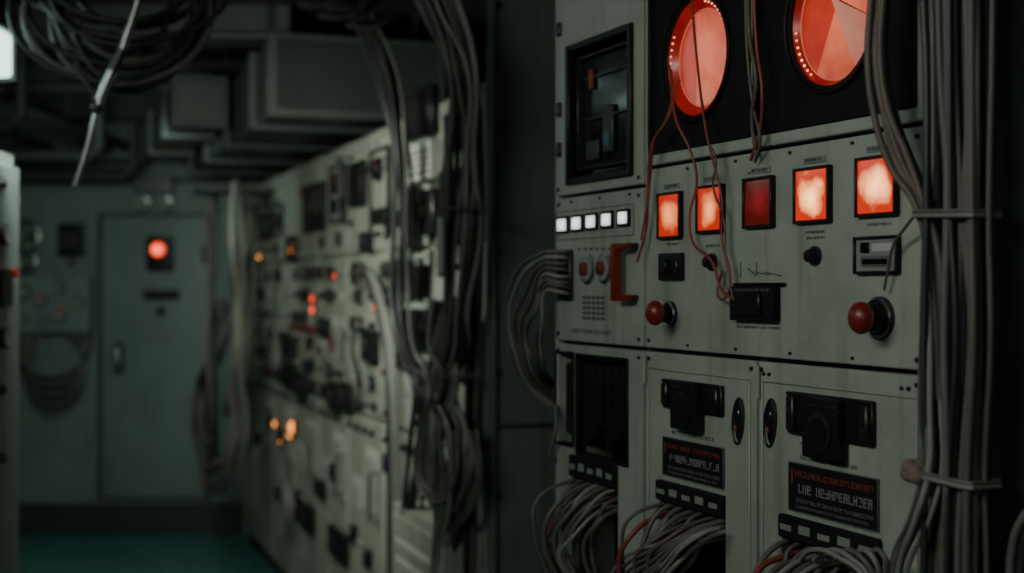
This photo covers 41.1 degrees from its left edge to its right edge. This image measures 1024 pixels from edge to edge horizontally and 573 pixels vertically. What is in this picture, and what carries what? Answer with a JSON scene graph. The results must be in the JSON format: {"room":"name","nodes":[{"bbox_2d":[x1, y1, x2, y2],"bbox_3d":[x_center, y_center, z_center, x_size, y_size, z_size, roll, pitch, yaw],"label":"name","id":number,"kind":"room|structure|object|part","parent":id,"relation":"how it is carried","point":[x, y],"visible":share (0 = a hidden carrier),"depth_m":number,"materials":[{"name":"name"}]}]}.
{"room":"control room","nodes":[
{"label":"control room","id":0,"kind":"room"},
{"bbox_2d":[12,122,274,532],"bbox_3d":[-0.400,0.225,8.900,6.000,2.750,0.100,0,0,0],"label":"wall","id":1,"kind":"structure","parent":0,"point":[58,445],"depth_m":8.85,"materials":[{"name":"metal"}]},
{"bbox_2d":[19,218,93,332],"bbox_3d":[-2.960,-0.071,8.730,0.525,0.732,0.180,0,0,0],"label":"board","id":2,"kind":"object","parent":1,"relation":"attached to","point":[47,304],"visible":0.89,"depth_m":8.73,"materials":[{"name":"paint"}]},
{"bbox_2d":[19,332,91,405],"bbox_3d":[-2.929,0.510,8.727,0.477,0.506,0.114,0,0,0],"label":"hydraulic hoses","id":3,"kind":"object","parent":2,"relation":"attached to","point":[29,342],"visible":0.98,"depth_m":8.69,"materials":[{"name":"black rubber"}]},
{"bbox_3d":[-2.937,0.114,8.763,0.480,0.363,0.114,0,0,0],"label":"panel","id":4,"kind":"part","parent":2,"relation":"part of","materials":[{"name":"paint"}]},
{"bbox_2d":[58,223,84,264],"bbox_3d":[-2.843,-0.272,8.807,0.149,0.266,0.083,0,0,0],"label":"junction box","id":5,"kind":"object","parent":1,"relation":"attached to","point":[71,236],"visible":1,"depth_m":8.77,"materials":[{"name":"black plastic"}]},
{"bbox_2d":[19,500,241,534],"bbox_3d":[-2.525,1.492,8.815,1.550,0.215,0.070,0,0,0],"label":"baseboard","id":6,"kind":"structure","parent":1,"relation":"attached to","point":[36,517],"depth_m":8.80,"materials":[{"name":"metal"}]},
{"bbox_2d":[19,177,264,182],"bbox_3d":[-2.450,-0.690,8.835,1.700,0.040,0.030,0,0,0],"label":"trim","id":7,"kind":"structure","parent":1,"relation":"attached to","point":[129,179],"depth_m":8.82,"materials":[{"name":"metal"}]},
{"bbox_2d":[98,214,210,500],"bbox_3d":[-2.311,0.457,8.816,0.721,1.855,0.068,0,0,0],"label":"frame","id":8,"kind":"object","parent":1,"relation":"attached to","point":[204,254],"visible":0.73,"depth_m":8.80,"materials":[{"name":"metal"}]},
{"bbox_2d":[134,177,174,210],"bbox_3d":[-2.303,-0.594,8.787,0.243,0.219,0.123,0,0,0],"label":"emergency light","id":9,"kind":"object","parent":1,"relation":"attached to","point":[142,185],"visible":1,"depth_m":8.75,"materials":[{"name":"grey plastic"}]},
{"bbox_2d":[102,217,206,497],"bbox_3d":[-2.311,0.457,8.796,0.681,1.815,0.107,0,0,0],"label":"leaf","id":10,"kind":"object","parent":1,"relation":"attached to","point":[148,449],"depth_m":8.82,"materials":[{"name":"paint"}]},
{"bbox_3d":[-2.358,0.293,8.779,0.424,0.541,0.072,0,0,0],"label":"handle","id":11,"kind":"part","parent":10,"relation":"part of","materials":[{"name":"grey metal"}]},
{"bbox_2d":[146,236,173,269],"bbox_3d":[-2.260,-0.214,8.749,0.162,0.214,0.109,0,0,0],"label":"beacon","id":12,"kind":"object","parent":10,"relation":"attached to","point":[159,249],"visible":1,"depth_m":8.73,"materials":[{"name":"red plastic"}]},
{"bbox_2d":[19,533,275,572],"bbox_3d":[-0.400,1.650,3.425,6.200,0.100,11.050,0,0,0],"label":"floor","id":13,"kind":"structure","parent":0,"point":[37,553],"depth_m":8.18,"materials":[{"name":"paint"}]},
{"bbox_2d":[0,152,18,572],"bbox_3d":[-1.733,0.600,2.640,0.534,2.000,3.000,0,0,0],"label":"tall cabinet","id":14,"kind":"object","parent":13,"relation":"on","point":[9,174],"visible":1,"depth_m":4.04,"materials":[{"name":"metal"}]},
{"bbox_2d":[10,268,18,277],"bbox_3d":[-1.478,-0.040,4.050,0.020,0.028,0.028,0,0,0],"label":"light","id":15,"kind":"object","parent":14,"relation":"attached to","point":[15,272],"depth_m":4.04,"materials":[{"name":"red plastic"}]},
{"bbox_2d":[242,184,266,559],"bbox_3d":[-1.343,0.500,8.306,0.597,2.200,0.602,0,0,-19],"label":"tall cabinet","id":16,"kind":"object","parent":13,"relation":"on","point":[250,460],"visible":0.16,"depth_m":8.08,"materials":[{"name":"metal"}]},
{"bbox_2d":[254,175,284,572],"bbox_3d":[-1.142,0.500,7.730,0.597,2.200,0.602,0,0,-19],"label":"tall cabinet","id":17,"kind":"object","parent":13,"relation":"on","point":[264,437],"visible":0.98,"depth_m":7.62,"materials":[{"name":"metal"}]},
{"bbox_2d":[191,178,257,496],"bbox_3d":[-1.528,0.262,7.431,0.366,1.668,1.387,0,0,-19],"label":"cable bundle","id":18,"kind":"object","parent":17,"relation":"hanging from","point":[240,319],"visible":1,"depth_m":7.20,"materials":[{"name":"rubber"}]},
{"bbox_2d":[193,187,275,196],"bbox_3d":[-1.510,-0.514,7.412,0.398,0.024,0.350,0,0,-19],"label":"bracket","id":19,"kind":"object","parent":17,"relation":"attached to","point":[222,191],"visible":0.96,"depth_m":7.29,"materials":[{"name":"metal"}]},
{"bbox_2d":[272,166,299,572],"bbox_3d":[-0.927,0.500,7.115,0.597,2.200,0.685,0,0,-19],"label":"tall cabinet","id":20,"kind":"object","parent":13,"relation":"on","point":[284,210],"visible":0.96,"depth_m":7.02,"materials":[{"name":"metal"}]},
{"bbox_2d":[273,419,278,428],"bbox_3d":[-1.254,0.732,7.259,0.031,0.051,0.049,0,0,0],"label":"light","id":21,"kind":"object","parent":20,"relation":"attached to","point":[276,423],"depth_m":7.24,"materials":[{"name":"plastic"}]},
{"bbox_2d":[287,155,326,572],"bbox_3d":[-0.735,0.500,6.564,0.597,2.200,0.931,0,0,-19],"label":"tall cabinet","id":22,"kind":"object","parent":13,"relation":"on","point":[311,201],"visible":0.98,"depth_m":6.43,"materials":[{"name":"metal"}]},
{"bbox_2d":[289,421,292,432],"bbox_3d":[-1.083,0.696,6.756,0.037,0.064,0.061,0,0,-19],"label":"light","id":23,"kind":"object","parent":22,"relation":"attached to","point":[291,423],"depth_m":6.74,"materials":[{"name":"orange plastic"}]},
{"bbox_2d":[279,262,399,572],"bbox_3d":[-0.810,0.596,5.930,0.078,1.382,2.559,0,0,-19],"label":"cables","id":24,"kind":"object","parent":22,"relation":"attached to","point":[371,284],"visible":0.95,"depth_m":4.89,"materials":[{"name":"grey rubber"}]},
{"bbox_2d":[313,142,353,572],"bbox_3d":[-0.532,0.500,5.984,0.597,2.200,0.640,0,0,-19],"label":"tall cabinet","id":25,"kind":"object","parent":13,"relation":"on","point":[332,487],"visible":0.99,"depth_m":5.86,"materials":[{"name":"metal"}]},
{"bbox_2d":[329,336,334,343],"bbox_3d":[-0.778,0.231,5.896,0.025,0.034,0.033,0,0,0],"label":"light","id":26,"kind":"object","parent":25,"relation":"attached to","point":[332,339],"depth_m":5.89,"materials":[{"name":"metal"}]},
{"bbox_2d":[336,126,391,572],"bbox_3d":[-0.335,0.500,5.385,0.619,2.200,0.775,0,0,-19],"label":"tall cabinet","id":27,"kind":"object","parent":13,"relation":"on","point":[369,185],"visible":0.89,"depth_m":5.29,"materials":[{"name":"metal"}]},
{"bbox_2d":[379,83,441,572],"bbox_3d":[-0.119,0.476,4.772,0.614,2.248,0.762,0,0,-19],"label":"tall cabinet","id":28,"kind":"object","parent":13,"relation":"on","point":[423,105],"visible":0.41,"depth_m":4.54,"materials":[{"name":"metal"}]},
{"bbox_2d":[392,82,485,572],"bbox_3d":[-0.015,0.500,4.374,0.681,2.200,0.842,0,0,-19],"label":"tall cabinet","id":29,"kind":"object","parent":13,"relation":"on","point":[412,532],"visible":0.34,"depth_m":4.18,"materials":[{"name":"metal"}]},
{"bbox_2d":[345,0,490,572],"bbox_3d":[-0.304,0.035,4.080,0.272,2.230,1.213,0,0,-19],"label":"harness","id":30,"kind":"object","parent":29,"relation":"attached to","point":[460,226],"visible":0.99,"depth_m":3.82,"materials":[{"name":"rubber"}]},
{"bbox_2d":[486,0,554,572],"bbox_3d":[0.228,0.225,3.976,0.625,2.750,0.046,0,0,-19],"label":"wall","id":31,"kind":"structure","parent":13,"relation":"on","point":[520,34],"depth_m":3.91,"materials":[{"name":"metal"}]},
{"bbox_2d":[506,0,942,572],"bbox_3d":[0.506,0.469,2.423,0.688,2.262,1.446,0,0,-23],"label":"control console","id":32,"kind":"object","parent":13,"relation":"on","point":[737,251],"visible":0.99,"depth_m":2.15,"materials":[{"name":"paint"}]},
{"bbox_3d":[0.105,-0.023,2.695,0.010,0.099,0.060,0,0,-23],"label":"cable gland plate","id":33,"kind":"part","parent":32,"relation":"part of","materials":[{"name":"metal"}]},
{"bbox_3d":[0.167,-0.034,2.582,0.016,0.282,0.364,0,0,-23],"label":"switch panel","id":34,"kind":"part","parent":32,"relation":"part of","materials":[{"name":"paint"}]},
{"bbox_3d":[0.167,-0.410,2.582,0.016,0.459,0.364,0,0,-23],"label":"door","id":35,"kind":"part","parent":32,"relation":"part of","materials":[{"name":"paint"}]},
{"bbox_3d":[0.167,0.432,2.582,0.016,0.636,0.364,0,0,-23],"label":"door","id":36,"kind":"part","parent":32,"relation":"part of","materials":[{"name":"paint"}]},
{"bbox_3d":[0.202,-0.026,2.444,0.027,0.104,0.059,0,0,-28],"label":"red pull handle","id":37,"kind":"part","parent":32,"relation":"part of","materials":[{"name":"plastic"}]},
{"bbox_3d":[0.252,0.046,2.299,0.041,0.045,0.079,0,0,37],"label":"red push knob","id":38,"kind":"part","parent":32,"relation":"part of","materials":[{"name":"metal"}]},
{"bbox_2d":[656,182,683,238],"bbox_3d":[0.268,-0.128,2.315,0.010,0.094,0.077,0,0,-23],"label":"lamp","id":39,"kind":"object","parent":32,"relation":"attached to","point":[669,195],"depth_m":2.31,"materials":[{"name":"red"}]},
{"bbox_3d":[0.307,-0.381,2.245,0.001,0.298,0.316,0,0,-23],"label":"bay panel","id":40,"kind":"part","parent":32,"relation":"part of","materials":[{"name":"black metal"}]},
{"bbox_3d":[0.311,0.432,2.247,0.016,0.636,0.347,0,0,-23],"label":"door","id":41,"kind":"part","parent":32,"relation":"part of","materials":[{"name":"paint"}]},
{"bbox_2d":[695,175,725,233],"bbox_3d":[0.319,-0.132,2.196,0.010,0.092,0.079,0,0,-23],"label":"lamp","id":42,"kind":"object","parent":32,"relation":"attached to","point":[707,194],"depth_m":2.20,"materials":[{"name":"red"}]},
{"bbox_2d":[742,166,775,228],"bbox_3d":[0.373,-0.135,2.068,0.010,0.092,0.079,0,0,-23],"label":"lamp","id":43,"kind":"object","parent":32,"relation":"attached to","point":[758,182],"depth_m":2.06,"materials":[{"name":"red plastic"}]},
{"bbox_3d":[0.387,-0.049,2.070,0.016,0.312,0.732,0,0,-23],"label":"control panel","id":44,"kind":"part","parent":32,"relation":"part of","materials":[{"name":"paint"}]},
{"bbox_2d":[792,155,832,223],"bbox_3d":[0.427,-0.138,1.942,0.010,0.095,0.085,0,0,-23],"label":"lamp","id":45,"kind":"object","parent":32,"relation":"attached to","point":[812,175],"depth_m":1.94,"materials":[{"name":"red"}]},
{"bbox_3d":[0.448,-0.381,1.917,0.001,0.298,0.369,0,0,-23],"label":"bay panel","id":46,"kind":"part","parent":32,"relation":"part of","materials":[{"name":"black metal"}]},
{"bbox_3d":[0.457,0.432,1.907,0.016,0.636,0.377,0,0,-23],"label":"door","id":47,"kind":"part","parent":32,"relation":"part of","materials":[{"name":"paint"}]},
{"bbox_3d":[0.463,0.042,1.795,0.061,0.058,0.064,0,0,-23],"label":"red push knob","id":48,"kind":"part","parent":32,"relation":"part of","materials":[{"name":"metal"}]},
{"bbox_2d":[854,143,899,217],"bbox_3d":[0.484,-0.141,1.811,0.010,0.095,0.085,0,0,-23],"label":"lamp","id":49,"kind":"object","parent":32,"relation":"attached to","point":[876,194],"depth_m":1.82,"materials":[{"name":"red"}]},
{"bbox_2d":[864,0,1001,572],"bbox_3d":[0.502,-0.042,1.649,0.068,1.225,0.210,0,0,-23],"label":"cable bundle","id":50,"kind":"object","parent":32,"relation":"attached to","point":[956,353],"visible":1,"depth_m":1.60,"materials":[{"name":"grey rubber"}]},
{"bbox_2d":[989,0,1023,572],"bbox_3d":[0.768,0.225,1.177,0.086,2.750,1.190,0,0,-23],"label":"wall","id":51,"kind":"structure","parent":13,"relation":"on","point":[1006,503],"depth_m":1.63,"materials":[{"name":"metal"}]},
{"bbox_2d":[1006,510,1023,572],"bbox_3d":[0.569,0.291,1.505,0.018,0.120,0.058,0,0,-39],"label":"cables","id":52,"kind":"object","parent":51,"relation":"attached to","point":[1018,526],"visible":1,"depth_m":1.51,"materials":[{"name":"grey rubber"}]},
{"bbox_2d":[0,0,485,99],"bbox_3d":[-0.400,-1.200,3.425,6.200,0.100,11.050,0,0,0],"label":"ceiling","id":53,"kind":"structure","parent":0,"point":[306,19],"depth_m":6.04,"materials":[{"name":"paint"}]},
{"bbox_2d":[0,2,16,81],"bbox_3d":[-1.560,-0.880,3.405,0.180,0.540,1.334,0,0,0],"label":"fluorescent light fixture","id":54,"kind":"object","parent":53,"relation":"attached to","point":[8,45],"visible":0.82,"depth_m":4.02,"materials":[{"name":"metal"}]},
{"bbox_2d":[0,30,10,76],"bbox_3d":[-1.560,-0.685,3.405,0.150,0.130,1.310,0,0,0],"label":"diffuser","id":55,"kind":"object","parent":54,"relation":"attached to","point":[5,35],"depth_m":4.00,"materials":[{"name":"grey plastic"}]},
{"bbox_2d":[0,47,149,179],"bbox_3d":[-2.823,-0.898,3.500,1.134,0.504,10.600,0,0,0],"label":"air duct","id":56,"kind":"object","parent":53,"relation":"attached to","point":[35,159],"visible":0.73,"depth_m":7.86,"materials":[{"name":"metal"}]},
{"bbox_2d":[4,94,161,121],"bbox_3d":[-2.150,-1.075,8.200,2.500,0.150,0.220,0,0,0],"label":"ceiling beam","id":57,"kind":"structure","parent":53,"relation":"attached to","point":[118,107],"depth_m":8.15,"materials":[{"name":"grey metal"}]},
{"bbox_2d":[63,0,142,185],"bbox_3d":[-0.963,-0.703,3.430,0.307,0.900,0.070,0,0,0],"label":"cable","id":58,"kind":"object","parent":53,"relation":"hanging from","point":[96,108],"visible":1,"depth_m":3.44,"materials":[{"name":"rubber"}]},
{"bbox_2d":[6,0,228,93],"bbox_3d":[-1.059,-0.837,3.693,0.574,0.632,0.234,0,0,-14],"label":"cable coil","id":59,"kind":"object","parent":53,"relation":"hanging from","point":[190,39],"visible":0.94,"depth_m":3.63,"materials":[{"name":"rubber"}]},
{"bbox_2d":[2,61,247,93],"bbox_3d":[-2.150,-1.075,7.000,2.500,0.150,0.220,0,0,0],"label":"ceiling beam","id":60,"kind":"structure","parent":53,"relation":"attached to","point":[40,80],"depth_m":6.95,"materials":[{"name":"grey metal"}]},
{"bbox_2d":[4,4,293,46],"bbox_3d":[-2.150,-1.075,5.600,2.500,0.150,0.220,0,0,0],"label":"ceiling beam","id":61,"kind":"structure","parent":53,"relation":"attached to","point":[239,25],"depth_m":5.55,"materials":[{"name":"grey metal"}]},
{"bbox_2d":[144,3,444,176],"bbox_3d":[-1.244,-0.895,6.774,0.960,0.490,3.200,0,0,-19],"label":"ventilation duct","id":62,"kind":"object","parent":53,"relation":"hanging from","point":[298,100],"visible":0.88,"depth_m":5.65,"materials":[{"name":"metal"}]},
{"bbox_2d":[298,0,408,30],"bbox_3d":[-0.135,-1.025,3.082,0.503,0.452,3.245,0,0,-14],"label":"overhead cables","id":63,"kind":"object","parent":53,"relation":"hanging from","point":[359,9],"visible":1,"depth_m":4.25,"materials":[{"name":"black rubber"}]}
]}

